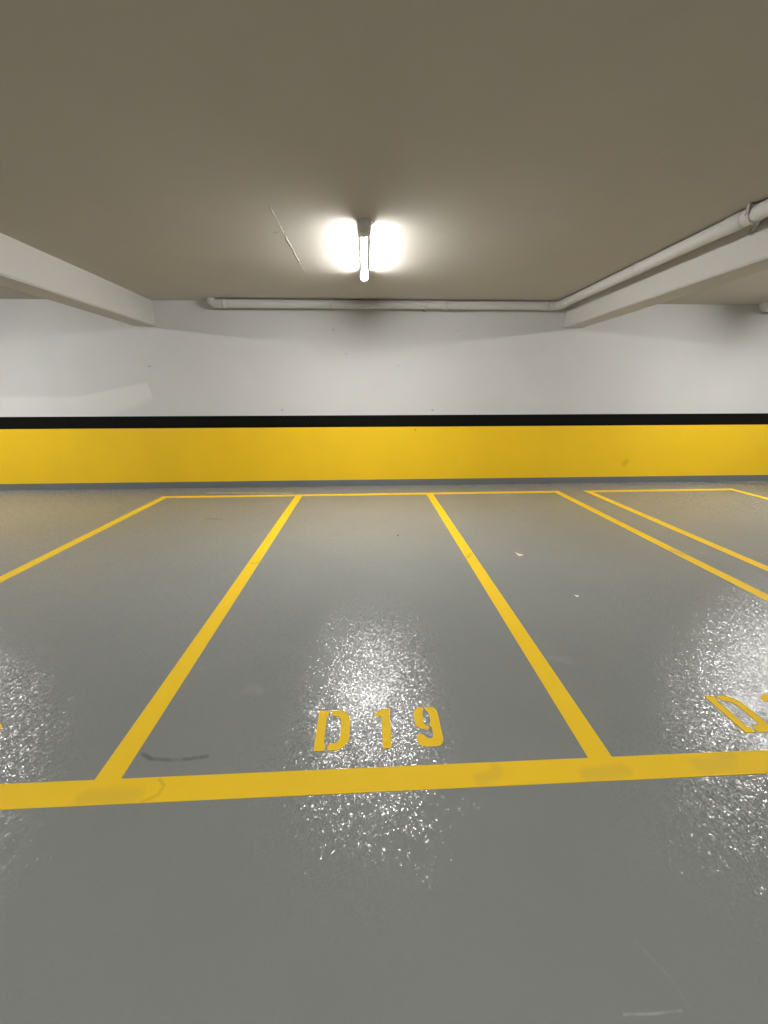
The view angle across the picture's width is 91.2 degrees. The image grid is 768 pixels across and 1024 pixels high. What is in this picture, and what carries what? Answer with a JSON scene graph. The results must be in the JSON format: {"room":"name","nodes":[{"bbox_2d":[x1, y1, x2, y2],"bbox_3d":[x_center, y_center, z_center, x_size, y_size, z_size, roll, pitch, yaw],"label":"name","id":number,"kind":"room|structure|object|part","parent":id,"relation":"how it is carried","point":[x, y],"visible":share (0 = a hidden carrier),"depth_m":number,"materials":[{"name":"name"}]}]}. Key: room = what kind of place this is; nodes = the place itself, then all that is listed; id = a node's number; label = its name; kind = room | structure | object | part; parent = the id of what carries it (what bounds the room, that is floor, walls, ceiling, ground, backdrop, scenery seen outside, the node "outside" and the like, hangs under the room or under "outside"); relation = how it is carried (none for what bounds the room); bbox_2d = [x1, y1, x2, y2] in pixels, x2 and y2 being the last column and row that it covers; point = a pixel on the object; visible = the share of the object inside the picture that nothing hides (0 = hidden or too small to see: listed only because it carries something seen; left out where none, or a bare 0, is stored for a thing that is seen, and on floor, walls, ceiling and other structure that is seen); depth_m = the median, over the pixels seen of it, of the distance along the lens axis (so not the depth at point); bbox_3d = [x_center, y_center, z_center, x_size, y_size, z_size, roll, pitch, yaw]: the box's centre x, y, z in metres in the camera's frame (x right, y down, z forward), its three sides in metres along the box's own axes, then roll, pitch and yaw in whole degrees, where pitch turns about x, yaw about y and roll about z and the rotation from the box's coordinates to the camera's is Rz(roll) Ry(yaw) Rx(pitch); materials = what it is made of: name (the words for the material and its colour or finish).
{"room":"parking garage","nodes":[
{"label":"parking garage","id":0,"kind":"room"},
{"bbox_2d":[0,481,767,1023],"bbox_3d":[0.121,2.405,-1.944,34.500,0.250,19.360,-1,17,-2],"label":"floor","id":1,"kind":"structure","parent":0,"point":[643,901],"depth_m":1.77,"materials":[{"name":"grey concrete"}]},
{"bbox_2d":[0,498,164,582],"bbox_3d":[-3.536,0.487,3.872,0.112,0.002,4.865,-1,17,-2],"label":"parking line","id":2,"kind":"object","parent":1,"relation":"on","point":[12,573],"visible":1,"depth_m":4.26,"materials":[{"name":"yellow paint"}]},
{"bbox_2d":[95,496,301,779],"bbox_3d":[-1.318,0.452,3.966,0.112,0.002,4.865,-1,17,-2],"label":"parking line","id":3,"kind":"object","parent":1,"relation":"on","point":[123,756],"visible":1,"depth_m":2.25,"materials":[{"name":"yellow paint"}]},
{"bbox_2d":[160,491,560,497],"bbox_3d":[-0.324,-0.298,6.388,6.768,0.002,0.110,-1,17,-2],"label":"parking line","id":4,"kind":"object","parent":1,"relation":"on","point":[519,491],"visible":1,"depth_m":6.38,"materials":[{"name":"yellow paint"}]},
{"bbox_2d":[313,707,442,750],"bbox_3d":[-0.026,1.087,1.899,0.625,0.002,0.238,-1,17,-2],"label":"parking number","id":5,"kind":"object","parent":1,"relation":"on","point":[437,739],"visible":1,"depth_m":1.89,"materials":[{"name":"yellow paint"}]},
{"bbox_2d":[0,750,767,809],"bbox_3d":[-0.051,1.167,1.641,19.000,0.002,0.110,-1,17,-2],"label":"parking line","id":6,"kind":"object","parent":1,"relation":"on","point":[574,770],"visible":1,"depth_m":1.64,"materials":[{"name":"yellow paint"}]},
{"bbox_2d":[427,494,611,757],"bbox_3d":[0.889,0.417,4.060,0.112,0.002,4.865,-1,17,-2],"label":"parking line","id":7,"kind":"object","parent":1,"relation":"on","point":[582,730],"visible":1,"depth_m":2.37,"materials":[{"name":"yellow paint"}]},
{"bbox_2d":[585,489,734,491],"bbox_3d":[4.856,-0.380,6.609,2.716,0.002,0.110,-1,17,-2],"label":"parking line","id":8,"kind":"object","parent":1,"relation":"on","point":[665,489],"visible":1,"depth_m":6.60,"materials":[{"name":"yellow paint"}]},
{"bbox_2d":[557,492,767,600],"bbox_3d":[3.113,0.382,4.155,0.112,0.002,4.865,-1,17,-2],"label":"parking line","id":9,"kind":"object","parent":1,"relation":"on","point":[735,581],"visible":1,"depth_m":3.95,"materials":[{"name":"yellow paint"}]},
{"bbox_2d":[587,492,767,570],"bbox_3d":[3.667,0.374,4.179,0.112,0.002,4.865,-1,17,-2],"label":"parking line","id":10,"kind":"object","parent":1,"relation":"on","point":[748,560],"visible":1,"depth_m":4.48,"materials":[{"name":"yellow paint"}]},
{"bbox_2d":[704,694,767,732],"bbox_3d":[2.097,1.054,1.989,0.625,0.002,0.238,-1,17,-2],"label":"parking number","id":11,"kind":"object","parent":1,"relation":"on","point":[762,726],"visible":1,"depth_m":1.98,"materials":[{"name":"yellow paint"}]},
{"bbox_2d":[732,490,767,499],"bbox_3d":[6.269,0.333,4.290,0.112,0.002,4.865,-1,17,-2],"label":"parking line","id":12,"kind":"object","parent":1,"relation":"on","point":[732,490],"visible":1,"depth_m":6.32,"materials":[{"name":"yellow paint"}]},
{"bbox_2d":[0,0,767,304],"bbox_3d":[0.112,-0.758,-2.921,34.500,0.254,19.360,-1,17,-2],"label":"ceiling","id":13,"kind":"structure","parent":0,"point":[494,150],"depth_m":2.23,"materials":[{"name":"paint"}]},
{"bbox_2d":[357,219,373,282],"bbox_3d":[-0.192,-2.699,3.977,0.147,0.114,1.480,-1,17,-2],"label":"ceiling lamp","id":14,"kind":"object","parent":13,"relation":"attached to","point":[363,225],"visible":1,"depth_m":3.53,"materials":[{"name":"grey plastic"}]},
{"bbox_2d":[206,199,767,311],"bbox_3d":[0.556,-0.567,-2.841,5.814,0.168,18.860,-1,17,-2],"label":"pipe","id":15,"kind":"object","parent":13,"relation":"attached to","point":[753,214],"visible":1,"depth_m":5.84,"materials":[{"name":"plastic"}]},
{"bbox_3d":[3.101,-2.388,3.134,0.069,0.109,0.314,13,22,36],"label":"clamp arm","id":16,"kind":"part","parent":15,"relation":"part of","materials":[{"name":"metal"}]},
{"bbox_2d":[759,302,767,311],"bbox_3d":[8.965,-3.451,6.426,5.434,0.169,0.230,-1,17,-2],"label":"pipe","id":17,"kind":"object","parent":13,"relation":"attached to","point":[763,306],"visible":1,"depth_m":6.24,"materials":[{"name":"plastic"}]},
{"bbox_2d":[0,299,767,416],"bbox_3d":[-0.316,-1.993,6.688,34.000,3.063,0.250,-1,17,-2],"label":"wall","id":18,"kind":"structure","parent":0,"point":[198,358],"depth_m":6.40,"materials":[{"name":"white paint"}]},
{"bbox_2d":[0,233,154,325],"bbox_3d":[-3.441,-0.406,-2.981,0.345,0.373,18.860,-1,17,-2],"label":"beam","id":19,"kind":"structure","parent":18,"relation":"attached to","point":[25,268],"depth_m":4.31,"materials":[{"name":"paint"}]},
{"bbox_2d":[0,425,767,483],"bbox_3d":[-0.308,-1.059,6.843,34.000,0.956,0.004,-1,17,-2],"label":"wall stripe","id":20,"kind":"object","parent":18,"relation":"attached to","point":[121,455],"depth_m":6.84,"materials":[{"name":"yellow paint"}]},
{"bbox_2d":[0,413,767,428],"bbox_3d":[-0.309,-1.612,6.672,34.000,0.203,0.005,-1,17,-2],"label":"trim","id":21,"kind":"structure","parent":18,"relation":"attached to","point":[101,422],"depth_m":6.67,"materials":[{"name":"black paint"}]},
{"bbox_2d":[0,475,767,489],"bbox_3d":[-0.306,-0.546,6.997,34.000,0.115,0.012,-1,17,-2],"label":"baseboard","id":22,"kind":"structure","parent":18,"relation":"attached to","point":[379,482],"depth_m":7.00,"materials":[{"name":"grey paint"}]},
{"bbox_2d":[563,217,767,327],"bbox_3d":[3.630,-0.518,-2.680,0.340,0.373,18.860,-1,17,-2],"label":"beam","id":23,"kind":"structure","parent":18,"relation":"attached to","point":[736,255],"depth_m":4.00,"materials":[{"name":"paint"}]}
]}

